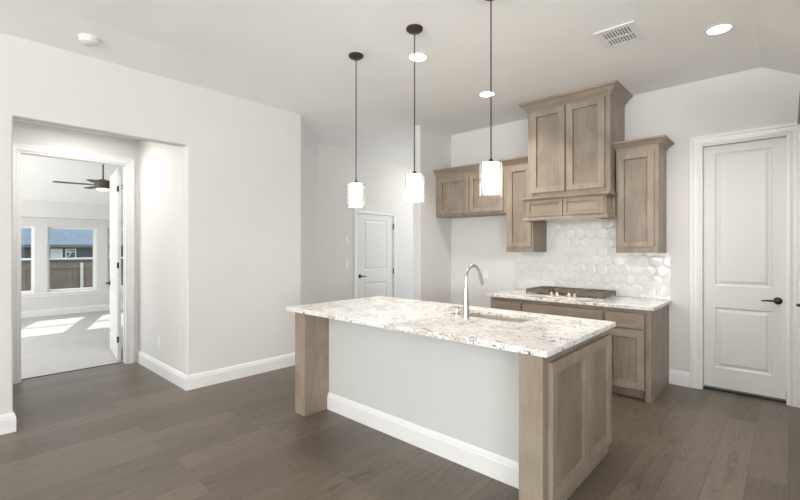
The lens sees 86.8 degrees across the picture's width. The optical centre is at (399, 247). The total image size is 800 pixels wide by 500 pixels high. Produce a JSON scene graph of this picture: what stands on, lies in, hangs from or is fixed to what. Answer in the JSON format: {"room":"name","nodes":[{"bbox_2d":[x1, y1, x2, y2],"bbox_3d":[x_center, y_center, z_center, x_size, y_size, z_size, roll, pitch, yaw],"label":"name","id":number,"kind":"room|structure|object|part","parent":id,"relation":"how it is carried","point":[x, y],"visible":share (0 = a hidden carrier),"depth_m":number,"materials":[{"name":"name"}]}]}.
{"room":"kitchen","nodes":[
{"label":"kitchen","id":0,"kind":"room"},
{"bbox_2d":[21,309,122,378],"bbox_3d":[-5.443,1.477,7.108,5.465,0.126,6.500,0,0,43],"label":"floor","id":1,"kind":"structure","parent":0,"point":[52,344],"depth_m":6.25,"materials":[{"name":"beige carpet"}]},
{"bbox_2d":[21,154,122,205],"bbox_3d":[-5.411,-1.360,7.080,5.550,0.840,6.600,0,0,43],"label":"ceiling","id":2,"kind":"structure","parent":0,"point":[38,174],"depth_m":8.03,"materials":[{"name":"paint"}]},
{"bbox_2d":[53,164,122,190],"bbox_3d":[-5.211,-1.264,7.375,1.302,0.548,1.302,0,0,43],"label":"ceiling fan","id":3,"kind":"object","parent":2,"relation":"hanging from","point":[102,184],"visible":0.71,"depth_m":7.28,"materials":[{"name":"brown metal"}]},
{"bbox_3d":[-5.482,-1.085,7.131,0.570,0.015,0.130,0,0,-38],"label":"blade","id":4,"kind":"part","parent":3,"relation":"part of","materials":[{"name":"brown wood"}]},
{"bbox_3d":[-5.035,-1.085,7.006,0.130,0.015,0.570,0,0,-20],"label":"blade","id":5,"kind":"part","parent":3,"relation":"part of","materials":[{"name":"brown wood"}]},
{"bbox_3d":[-5.173,-1.008,7.376,0.196,0.035,0.196,0,0,43],"label":"lamp shade","id":6,"kind":"part","parent":3,"relation":"part of","materials":[{"name":"white glass"}]},
{"bbox_2d":[21,217,122,310],"bbox_3d":[-7.380,0.170,8.876,0.180,2.500,6.520,0,0,43],"label":"wall","id":7,"kind":"structure","parent":0,"point":[41,225],"depth_m":8.93,"materials":[{"name":"paint"}]},
{"bbox_2d":[21,226,33,293],"bbox_3d":[-7.835,0.245,8.418,0.070,1.370,0.850,0,0,43],"label":"window","id":8,"kind":"structure","parent":7,"relation":"in","point":[30,227],"depth_m":8.69,"materials":[{"name":"white paint"}]},
{"bbox_2d":[21,303,122,317],"bbox_3d":[-7.267,1.346,8.853,0.017,0.148,6.200,0,0,43],"label":"baseboard","id":9,"kind":"structure","parent":7,"relation":"attached to","point":[91,308],"depth_m":9.00,"materials":[{"name":"white paint"}]},
{"bbox_2d":[48,227,95,291],"bbox_3d":[-7.124,0.245,9.191,0.070,1.370,0.850,0,0,43],"label":"window","id":10,"kind":"structure","parent":7,"relation":"in","point":[49,228],"depth_m":9.20,"materials":[{"name":"white paint"}]},
{"bbox_2d":[21,288,122,298],"bbox_3d":[-7.293,0.977,8.878,0.125,0.087,6.200,0,0,43],"label":"trim","id":11,"kind":"structure","parent":7,"relation":"attached to","point":[50,294],"depth_m":9.01,"materials":[{"name":"white paint"}]},
{"bbox_2d":[107,228,122,288],"bbox_3d":[-6.414,0.245,9.964,0.070,1.370,0.850,0,0,43],"label":"window","id":12,"kind":"structure","parent":7,"relation":"in","point":[108,229],"depth_m":9.66,"materials":[{"name":"white paint"}]},
{"bbox_2d":[21,199,122,220],"bbox_3d":[-7.155,-0.828,8.751,0.320,0.425,6.400,0,0,43],"label":"wall","id":13,"kind":"structure","parent":0,"point":[29,208],"depth_m":8.76,"materials":[{"name":"paint"}]},
{"bbox_2d":[13,120,137,361],"bbox_3d":[-3.349,-0.130,5.252,0.120,3.100,6.400,0,0,43],"label":"wall","id":14,"kind":"structure","parent":0,"point":[26,133],"depth_m":4.88,"materials":[{"name":"paint"}]},
{"bbox_2d":[21,362,122,379],"bbox_3d":[-3.761,1.418,4.897,0.025,0.004,0.960,0,0,43],"label":"trim","id":15,"kind":"structure","parent":14,"relation":"attached to","point":[119,362],"depth_m":4.87,"materials":[{"name":"black wood"}]},
{"bbox_2d":[13,143,134,383],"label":"door","id":16,"kind":"structure","parent":14,"relation":"in","point":[128,164],"depth_m":5.18,"materials":[{"name":"white paint"}]},
{"bbox_2d":[13,119,138,140],"bbox_3d":[-3.212,-1.405,4.350,1.544,0.150,1.288,0,0,43],"label":"ceiling","id":17,"kind":"structure","parent":0,"point":[13,119],"depth_m":4.76,"materials":[{"name":"paint"}]},
{"bbox_2d":[0,32,299,414],"bbox_3d":[-4.562,-0.160,1.651,0.120,3.160,9.755,0,0,43],"label":"wall","id":18,"kind":"structure","parent":0,"point":[241,157],"depth_m":4.34,"materials":[{"name":"paint"}]},
{"bbox_2d":[0,411,15,434],"bbox_3d":[-5.910,1.346,1.224,1.561,0.148,7.002,0,0,43],"label":"baseboard","id":19,"kind":"structure","parent":18,"relation":"attached to","point":[7,421],"depth_m":3.24,"materials":[{"name":"white paint"}]},
{"bbox_2d":[137,350,294,390],"bbox_3d":[-1.707,1.346,5.797,1.561,0.148,2.915,0,0,43],"label":"baseboard","id":20,"kind":"structure","parent":18,"relation":"attached to","point":[198,380],"depth_m":4.60,"materials":[{"name":"white paint"}]},
{"bbox_2d":[138,140,182,372],"bbox_3d":[-2.735,-0.055,4.868,1.544,2.950,0.120,0,0,43],"label":"wall","id":21,"kind":"structure","parent":0,"point":[160,166],"depth_m":4.74,"materials":[{"name":"paint"}]},
{"bbox_2d":[157,335,159,346],"bbox_3d":[-2.714,1.050,4.761,0.075,0.120,0.008,0,0,43],"label":"power outlet","id":22,"kind":"object","parent":21,"relation":"attached to","point":[158,337],"visible":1,"depth_m":4.76,"materials":[{"name":"white plastic"}]},
{"bbox_2d":[300,115,318,304],"bbox_3d":[-1.276,-0.160,5.849,0.101,3.160,1.298,0,0,-1],"label":"wall","id":23,"kind":"structure","parent":0,"point":[309,146],"depth_m":5.73,"materials":[{"name":"paint"}]},
{"bbox_2d":[319,144,412,302],"bbox_3d":[-0.360,-0.160,7.455,0.120,3.160,2.711,0,0,43],"label":"wall","id":24,"kind":"structure","parent":0,"point":[384,181],"depth_m":6.87,"materials":[{"name":"paint"}]},
{"bbox_2d":[345,260,348,267],"bbox_3d":[-0.857,0.260,6.819,0.008,0.120,0.075,0,0,43],"label":"light switch","id":25,"kind":"object","parent":24,"relation":"attached to","point":[346,261],"visible":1,"depth_m":6.81,"materials":[{"name":"white plastic"}]},
{"bbox_2d":[354,208,396,298],"bbox_3d":[-0.432,0.388,7.328,0.146,2.065,1.015,0,0,43],"label":"door","id":26,"kind":"structure","parent":24,"relation":"in","point":[375,231],"depth_m":7.31,"materials":[{"name":"white paint"}]},
{"bbox_2d":[0,0,799,163],"bbox_3d":[-1.341,-1.385,1.164,8.550,0.990,13.600,0,0,43],"label":"ceiling","id":27,"kind":"structure","parent":0,"point":[288,55],"depth_m":3.52,"materials":[{"name":"paint"}]},
{"bbox_2d":[78,33,99,46],"bbox_3d":[-2.466,-1.640,3.353,0.140,0.048,0.140,0,0,43],"label":"smoke detector","id":28,"kind":"object","parent":27,"relation":"attached to","point":[86,39],"visible":1,"depth_m":3.32,"materials":[{"name":"white plastic"}]},
{"bbox_2d":[349,52,362,206],"bbox_3d":[-0.383,-1.011,3.695,0.156,1.338,0.156,0,0,43],"label":"pendant light","id":29,"kind":"object","parent":27,"relation":"hanging from","point":[355,188],"visible":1,"depth_m":3.66,"materials":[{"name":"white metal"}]},
{"bbox_3d":[-0.383,-0.455,3.695,0.108,0.192,0.108,0,0,43],"label":"lamp shade","id":30,"kind":"part","parent":29,"relation":"part of","materials":[{"name":"white glass"}]},
{"bbox_3d":[-0.383,-1.111,3.695,0.008,1.082,0.008,0,0,20],"label":"cord","id":31,"kind":"part","parent":29,"relation":"part of","materials":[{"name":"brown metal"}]},
{"bbox_2d":[406,24,422,201],"bbox_3d":[0.111,-1.011,3.240,0.156,1.338,0.156,0,0,43],"label":"pendant light","id":32,"kind":"object","parent":27,"relation":"hanging from","point":[414,179],"visible":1,"depth_m":3.21,"materials":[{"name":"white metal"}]},
{"bbox_3d":[0.111,-1.111,3.240,0.008,1.082,0.008,0,0,20],"label":"cord","id":33,"kind":"part","parent":32,"relation":"part of","materials":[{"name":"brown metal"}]},
{"bbox_3d":[0.111,-0.455,3.240,0.108,0.192,0.108,0,0,43],"label":"lamp shade","id":34,"kind":"part","parent":32,"relation":"part of","materials":[{"name":"white glass"}]},
{"bbox_2d":[407,52,428,61],"bbox_3d":[0.159,-1.676,3.729,0.190,0.008,0.190,0,0,43],"label":"recessed light","id":35,"kind":"object","parent":27,"relation":"in","point":[419,56],"visible":0.95,"depth_m":3.72,"materials":[{"name":"white paint"}]},
{"bbox_2d":[478,91,495,97],"bbox_3d":[0.951,-1.676,4.627,0.190,0.008,0.190,0,0,43],"label":"recessed light","id":36,"kind":"object","parent":27,"relation":"in","point":[485,94],"visible":0.94,"depth_m":4.63,"materials":[{"name":"white paint"}]},
{"bbox_2d":[483,0,498,193],"bbox_3d":[0.600,-1.011,2.791,0.156,1.338,0.156,0,0,43],"label":"pendant light","id":37,"kind":"object","parent":27,"relation":"hanging from","point":[490,168],"visible":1,"depth_m":2.76,"materials":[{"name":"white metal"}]},
{"bbox_3d":[0.600,-0.455,2.791,0.108,0.192,0.108,0,0,43],"label":"lamp shade","id":38,"kind":"part","parent":37,"relation":"part of","materials":[{"name":"white glass"}]},
{"bbox_3d":[0.600,-1.111,2.791,0.008,1.082,0.008,0,0,20],"label":"cord","id":39,"kind":"part","parent":37,"relation":"part of","materials":[{"name":"brown metal"}]},
{"bbox_2d":[594,20,645,49],"bbox_3d":[1.740,-1.674,3.351,0.283,0.010,0.354,0,0,43],"label":"ceiling vent","id":40,"kind":"object","parent":27,"relation":"in","point":[629,32],"visible":1,"depth_m":3.33,"materials":[{"name":"grey metal"}]},
{"bbox_2d":[704,22,734,35],"bbox_3d":[2.450,-1.676,3.252,0.190,0.008,0.190,0,0,43],"label":"recessed light","id":41,"kind":"object","parent":27,"relation":"in","point":[721,28],"visible":1,"depth_m":3.25,"materials":[{"name":"white paint"}]},
{"bbox_2d":[0,362,799,499],"bbox_3d":[-1.353,1.480,1.176,8.585,0.120,13.500,0,0,43],"label":"floor","id":42,"kind":"structure","parent":0,"point":[119,431],"depth_m":3.01,"materials":[{"name":"brown wood"}]},
{"bbox_2d":[295,312,611,499],"bbox_3d":[0.282,0.985,3.286,2.242,0.871,1.073,0,0,43],"label":"kitchen island","id":43,"kind":"object","parent":42,"relation":"on","point":[537,426],"visible":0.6,"depth_m":2.77,"materials":[{"name":"paint"}]},
{"bbox_3d":[-0.749,0.985,3.714,0.144,0.871,0.306,0,0,43],"label":"post","id":44,"kind":"part","parent":43,"relation":"part of","materials":[{"name":"brown wood"}]},
{"bbox_3d":[0.078,1.346,3.073,1.933,0.148,0.017,0,0,43],"label":"baseboard","id":45,"kind":"part","parent":43,"relation":"part of","materials":[{"name":"white paint"}]},
{"bbox_3d":[0.090,0.985,3.088,1.934,0.871,0.021,0,0,43],"label":"panel","id":46,"kind":"part","parent":43,"relation":"part of","materials":[{"name":"paint"}]},
{"bbox_2d":[286,296,615,357],"bbox_3d":[0.254,0.532,3.322,2.347,0.032,1.145,0,0,43],"label":"island countertop","id":47,"kind":"structure","parent":43,"relation":"on","point":[544,335],"depth_m":2.92,"materials":[{"name":"white stone"}]},
{"bbox_2d":[445,306,459,314],"bbox_3d":[0.411,0.485,3.290,0.126,0.062,0.048,0,0,43],"label":"soap dispenser","id":48,"kind":"object","parent":47,"relation":"on","point":[456,308],"visible":0.93,"depth_m":3.26,"materials":[{"name":"silver metal"}]},
{"bbox_2d":[457,264,483,318],"bbox_3d":[0.533,0.319,3.181,0.106,0.394,0.263,0,0,43],"label":"kitchen faucet","id":49,"kind":"object","parent":47,"relation":"on","point":[465,308],"visible":1,"depth_m":3.08,"materials":[{"name":"silver metal"}]},
{"bbox_3d":[0.542,0.209,3.157,0.024,0.174,0.206,0,0,43],"label":"spout","id":50,"kind":"part","parent":49,"relation":"part of","materials":[{"name":"silver metal"}]},
{"bbox_2d":[469,313,529,322],"bbox_3d":[0.711,0.648,3.228,0.650,0.199,0.357,0,0,43],"label":"sink","id":51,"kind":"object","parent":47,"relation":"in","point":[470,314],"visible":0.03,"depth_m":3.38,"materials":[{"name":"silver metal"}]},
{"bbox_3d":[0.768,0.985,2.295,0.132,0.871,0.271,0,0,43],"label":"post","id":52,"kind":"part","parent":43,"relation":"part of","materials":[{"name":"brown wood"}]},
{"bbox_3d":[0.956,0.963,2.382,0.027,0.738,0.534,0,0,43],"label":"door","id":53,"kind":"part","parent":43,"relation":"part of","materials":[{"name":"brown wood"}]},
{"bbox_3d":[0.949,0.963,2.389,0.007,0.594,0.390,0,0,43],"label":"panel","id":54,"kind":"part","parent":43,"relation":"part of","materials":[{"name":"brown wood"}]},
{"bbox_3d":[1.295,0.963,2.751,0.027,0.738,0.440,0,0,43],"label":"door","id":55,"kind":"part","parent":43,"relation":"part of","materials":[{"name":"brown wood"}]},
{"bbox_3d":[1.288,0.963,2.757,0.007,0.594,0.296,0,0,43],"label":"panel","id":56,"kind":"part","parent":43,"relation":"part of","materials":[{"name":"brown wood"}]},
{"bbox_2d":[491,297,521,310],"bbox_3d":[1.472,0.998,5.134,0.400,0.845,0.805,0,0,43],"label":"base cabinet","id":57,"kind":"object","parent":42,"relation":"on","point":[496,302],"visible":0.09,"depth_m":4.84,"materials":[{"name":"brown wood"}]},
{"bbox_2d":[487,289,671,310],"bbox_3d":[1.932,0.557,4.710,1.730,0.033,0.809,0,0,43],"label":"countertop","id":58,"kind":"structure","parent":57,"relation":"on","point":[626,302],"depth_m":4.34,"materials":[{"name":"white stone"}]},
{"bbox_2d":[525,286,616,299],"bbox_3d":[1.931,0.507,4.812,0.850,0.068,0.500,0,0,43],"label":"gas cooktop","id":59,"kind":"object","parent":58,"relation":"in","point":[580,293],"visible":1,"depth_m":4.70,"materials":[{"name":"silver metal"}]},
{"bbox_2d":[522,299,604,320],"bbox_3d":[1.938,0.998,4.705,0.864,0.845,0.805,0,0,43],"label":"base cabinet","id":60,"kind":"object","parent":42,"relation":"on","point":[542,307],"visible":0.1,"depth_m":4.39,"materials":[{"name":"brown wood"}]},
{"bbox_2d":[605,304,668,402],"bbox_3d":[2.403,0.998,4.278,0.397,0.845,0.805,0,0,43],"label":"base cabinet","id":61,"kind":"object","parent":42,"relation":"on","point":[640,338],"visible":0.81,"depth_m":3.99,"materials":[{"name":"brown wood"}]},
{"bbox_3d":[2.127,0.684,4.008,0.338,0.135,0.020,0,0,43],"label":"drawer","id":62,"kind":"part","parent":61,"relation":"part of","materials":[{"name":"brown wood"}]},
{"bbox_3d":[2.130,1.046,4.012,0.206,0.409,0.007,0,0,43],"label":"panel","id":63,"kind":"part","parent":61,"relation":"part of","materials":[{"name":"brown wood"}]},
{"bbox_3d":[2.124,1.046,4.006,0.338,0.541,0.027,0,0,43],"label":"door","id":64,"kind":"part","parent":61,"relation":"part of","materials":[{"name":"brown wood"}]},
{"bbox_2d":[796,92,799,306],"bbox_3d":[3.014,0.170,2.672,0.749,2.500,0.894,0,0,43],"label":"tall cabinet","id":65,"kind":"object","parent":42,"relation":"on","point":[798,121],"visible":1,"depth_m":2.98,"materials":[{"name":"brown wood"}]},
{"bbox_3d":[3.018,-1.012,2.669,0.739,0.135,0.894,0,0,43],"label":"crown moulding","id":66,"kind":"part","parent":65,"relation":"part of","materials":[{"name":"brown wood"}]},
{"bbox_2d":[413,125,450,303],"bbox_3d":[0.954,-0.160,6.629,0.132,3.160,2.148,0,0,43],"label":"wall","id":67,"kind":"structure","parent":0,"point":[431,233],"depth_m":5.94,"materials":[{"name":"paint"}]},
{"bbox_2d":[451,67,799,371],"bbox_3d":[2.654,-0.160,4.970,4.618,3.160,0.550,0,0,43],"label":"wall","id":68,"kind":"structure","parent":0,"point":[758,97],"depth_m":4.41,"materials":[{"name":"paint"}]},
{"bbox_2d":[433,160,505,217],"bbox_3d":[1.024,-0.765,5.786,1.109,0.657,0.451,0,0,43],"label":"upper cabinet","id":69,"kind":"object","parent":68,"relation":"attached to","point":[459,190],"visible":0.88,"depth_m":5.67,"materials":[{"name":"brown wood"}]},
{"bbox_3d":[0.737,-0.715,5.824,0.498,0.500,0.027,0,0,43],"label":"door","id":70,"kind":"part","parent":69,"relation":"part of","materials":[{"name":"brown wood"}]},
{"bbox_3d":[0.743,-0.715,5.831,0.374,0.376,0.007,0,0,43],"label":"panel","id":71,"kind":"part","parent":69,"relation":"part of","materials":[{"name":"brown wood"}]},
{"bbox_3d":[0.896,-1.055,5.646,1.109,0.078,0.073,0,0,43],"label":"crown moulding","id":72,"kind":"part","parent":69,"relation":"part of","materials":[{"name":"brown wood"}]},
{"bbox_3d":[1.113,-0.715,5.478,0.495,0.500,0.027,0,0,43],"label":"door","id":73,"kind":"part","parent":69,"relation":"part of","materials":[{"name":"brown wood"}]},
{"bbox_3d":[1.119,-0.715,5.485,0.371,0.376,0.007,0,0,43],"label":"panel","id":74,"kind":"part","parent":69,"relation":"part of","materials":[{"name":"brown wood"}]},
{"bbox_2d":[483,270,487,278],"bbox_3d":[1.198,0.370,5.929,0.075,0.120,0.008,0,0,43],"label":"power outlet","id":75,"kind":"object","parent":68,"relation":"attached to","point":[485,272],"visible":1,"depth_m":5.92,"materials":[{"name":"white plastic"}]},
{"bbox_2d":[503,156,545,251],"bbox_3d":[1.563,-0.521,5.290,0.354,1.146,0.451,0,0,43],"label":"upper cabinet","id":76,"kind":"object","parent":68,"relation":"attached to","point":[521,236],"visible":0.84,"depth_m":5.19,"materials":[{"name":"brown wood"}]},
{"bbox_3d":[1.435,-1.055,5.151,0.354,0.078,0.073,0,0,43],"label":"crown moulding","id":77,"kind":"part","parent":76,"relation":"part of","materials":[{"name":"brown wood"}]},
{"bbox_3d":[1.462,-0.500,5.170,0.181,0.856,0.007,0,0,43],"label":"panel","id":78,"kind":"part","parent":76,"relation":"part of","materials":[{"name":"brown wood"}]},
{"bbox_3d":[1.456,-0.500,5.163,0.305,0.980,0.027,0,0,43],"label":"door","id":79,"kind":"part","parent":76,"relation":"part of","materials":[{"name":"brown wood"}]},
{"bbox_2d":[518,80,632,221],"bbox_3d":[1.959,-0.992,4.792,1.066,1.372,0.648,0,0,43],"label":"range hood","id":80,"kind":"object","parent":68,"relation":"attached to","point":[572,154],"visible":0.98,"depth_m":4.57,"materials":[{"name":"brown wood"}]},
{"bbox_3d":[1.607,-0.441,4.718,0.410,0.182,0.018,0,0,43],"label":"mantel panel","id":81,"kind":"part","parent":80,"relation":"part of","materials":[{"name":"brown wood"}]},
{"bbox_3d":[1.611,-0.441,4.722,0.326,0.098,0.004,0,0,43],"label":"panel","id":82,"kind":"part","parent":80,"relation":"part of","materials":[{"name":"brown wood"}]},
{"bbox_3d":[1.672,-1.095,4.787,0.249,0.796,0.007,0,0,43],"label":"panel","id":83,"kind":"part","parent":80,"relation":"part of","materials":[{"name":"brown wood"}]},
{"bbox_3d":[1.666,-1.095,4.780,0.393,0.940,0.027,0,0,43],"label":"door","id":84,"kind":"part","parent":80,"relation":"part of","materials":[{"name":"brown wood"}]},
{"bbox_3d":[1.975,-1.625,4.809,1.066,0.106,0.602,0,0,43],"label":"crown moulding","id":85,"kind":"part","parent":80,"relation":"part of","materials":[{"name":"brown wood"}]},
{"bbox_3d":[1.916,-0.441,4.434,0.410,0.182,0.018,0,0,43],"label":"mantel panel","id":86,"kind":"part","parent":80,"relation":"part of","materials":[{"name":"brown wood"}]},
{"bbox_3d":[1.920,-0.441,4.438,0.326,0.098,0.004,0,0,43],"label":"panel","id":87,"kind":"part","parent":80,"relation":"part of","materials":[{"name":"brown wood"}]},
{"bbox_3d":[1.969,-1.095,4.502,0.390,0.940,0.027,0,0,43],"label":"door","id":88,"kind":"part","parent":80,"relation":"part of","materials":[{"name":"brown wood"}]},
{"bbox_3d":[1.975,-1.095,4.508,0.246,0.796,0.007,0,0,43],"label":"panel","id":89,"kind":"part","parent":80,"relation":"part of","materials":[{"name":"brown wood"}]},
{"bbox_2d":[517,218,669,298],"bbox_3d":[2.188,0.102,5.019,1.741,0.875,0.007,0,0,43],"label":"tile backsplash","id":90,"kind":"structure","parent":68,"relation":"attached to","point":[580,253],"depth_m":4.96,"materials":[{"name":"white tile"}]},
{"bbox_2d":[612,135,674,252],"bbox_3d":[2.510,-0.519,4.420,0.532,1.142,0.451,0,0,43],"label":"upper cabinet","id":91,"kind":"object","parent":68,"relation":"attached to","point":[641,162],"visible":0.99,"depth_m":4.29,"materials":[{"name":"brown wood"}]},
{"bbox_3d":[2.394,-0.486,4.301,0.328,0.957,0.027,0,0,43],"label":"door","id":92,"kind":"part","parent":91,"relation":"part of","materials":[{"name":"brown wood"}]},
{"bbox_3d":[2.400,-0.486,4.307,0.204,0.833,0.007,0,0,43],"label":"panel","id":93,"kind":"part","parent":91,"relation":"part of","materials":[{"name":"brown wood"}]},
{"bbox_3d":[2.510,-1.051,4.420,0.532,0.078,0.451,0,0,43],"label":"crown moulding","id":94,"kind":"part","parent":91,"relation":"part of","materials":[{"name":"brown wood"}]},
{"bbox_2d":[669,369,689,386],"bbox_3d":[2.885,1.346,4.372,0.180,0.148,0.017,0,0,43],"label":"baseboard","id":95,"kind":"structure","parent":68,"relation":"attached to","point":[676,377],"depth_m":4.36,"materials":[{"name":"white paint"}]},
{"bbox_2d":[703,386,785,402],"bbox_3d":[3.312,1.417,4.090,0.647,0.006,0.055,0,0,43],"label":"threshold","id":96,"kind":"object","parent":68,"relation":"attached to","point":[710,388],"depth_m":4.08,"materials":[{"name":"black"}]},
{"bbox_2d":[690,122,799,407],"bbox_3d":[3.299,0.150,4.076,0.831,2.540,0.154,0,0,43],"label":"door","id":97,"kind":"structure","parent":68,"relation":"in","point":[745,184],"depth_m":4.05,"materials":[{"name":"white paint"}]},
{"bbox_3d":[3.434,0.490,3.910,0.149,0.065,0.058,0,0,43],"label":"handle","id":98,"kind":"part","parent":97,"relation":"part of","materials":[{"name":"black metal"}]},
{"label":"outside","id":99,"kind":"structure","parent":0,"visible":0},
{"bbox_3d":[-15.596,1.895,21.128,28.440,0.250,60.000,0,0,43],"label":"ground","id":100,"kind":"structure","parent":99,"visible":0},
{"bbox_2d":[21,228,122,263],"bbox_3d":[-15.241,-0.605,17.406,9.000,4.750,22.000,0,0,43],"label":"house","id":101,"kind":"structure","parent":100,"relation":"on","point":[64,243],"depth_m":15.10,"materials":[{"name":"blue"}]},
{"bbox_3d":[-12.066,0.220,14.875,0.010,0.280,0.250,0,0,43],"label":"pane","id":102,"kind":"part","parent":101,"relation":"part of","materials":[{"name":"white glass"}]},
{"bbox_3d":[-11.796,0.220,15.169,0.010,0.280,0.230,0,0,43],"label":"pane","id":103,"kind":"part","parent":101,"relation":"part of","materials":[{"name":"grey glass"}]},
{"bbox_2d":[21,262,122,290],"bbox_3d":[-9.653,1.097,11.590,0.140,1.346,28.000,0,0,43],"label":"wooden fence","id":104,"kind":"object","parent":100,"relation":"on","point":[62,275],"visible":0.06,"depth_m":11.94,"materials":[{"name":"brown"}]},
{"bbox_3d":[-9.671,0.535,11.607,0.050,0.090,28.000,0,0,43],"label":"rail","id":105,"kind":"part","parent":104,"relation":"part of","materials":[{"name":"brown wood"}]},
{"bbox_3d":[-9.116,1.100,12.122,0.070,1.340,0.070,0,0,43],"label":"post","id":106,"kind":"part","parent":104,"relation":"part of","materials":[{"name":"grey"}]}
]}

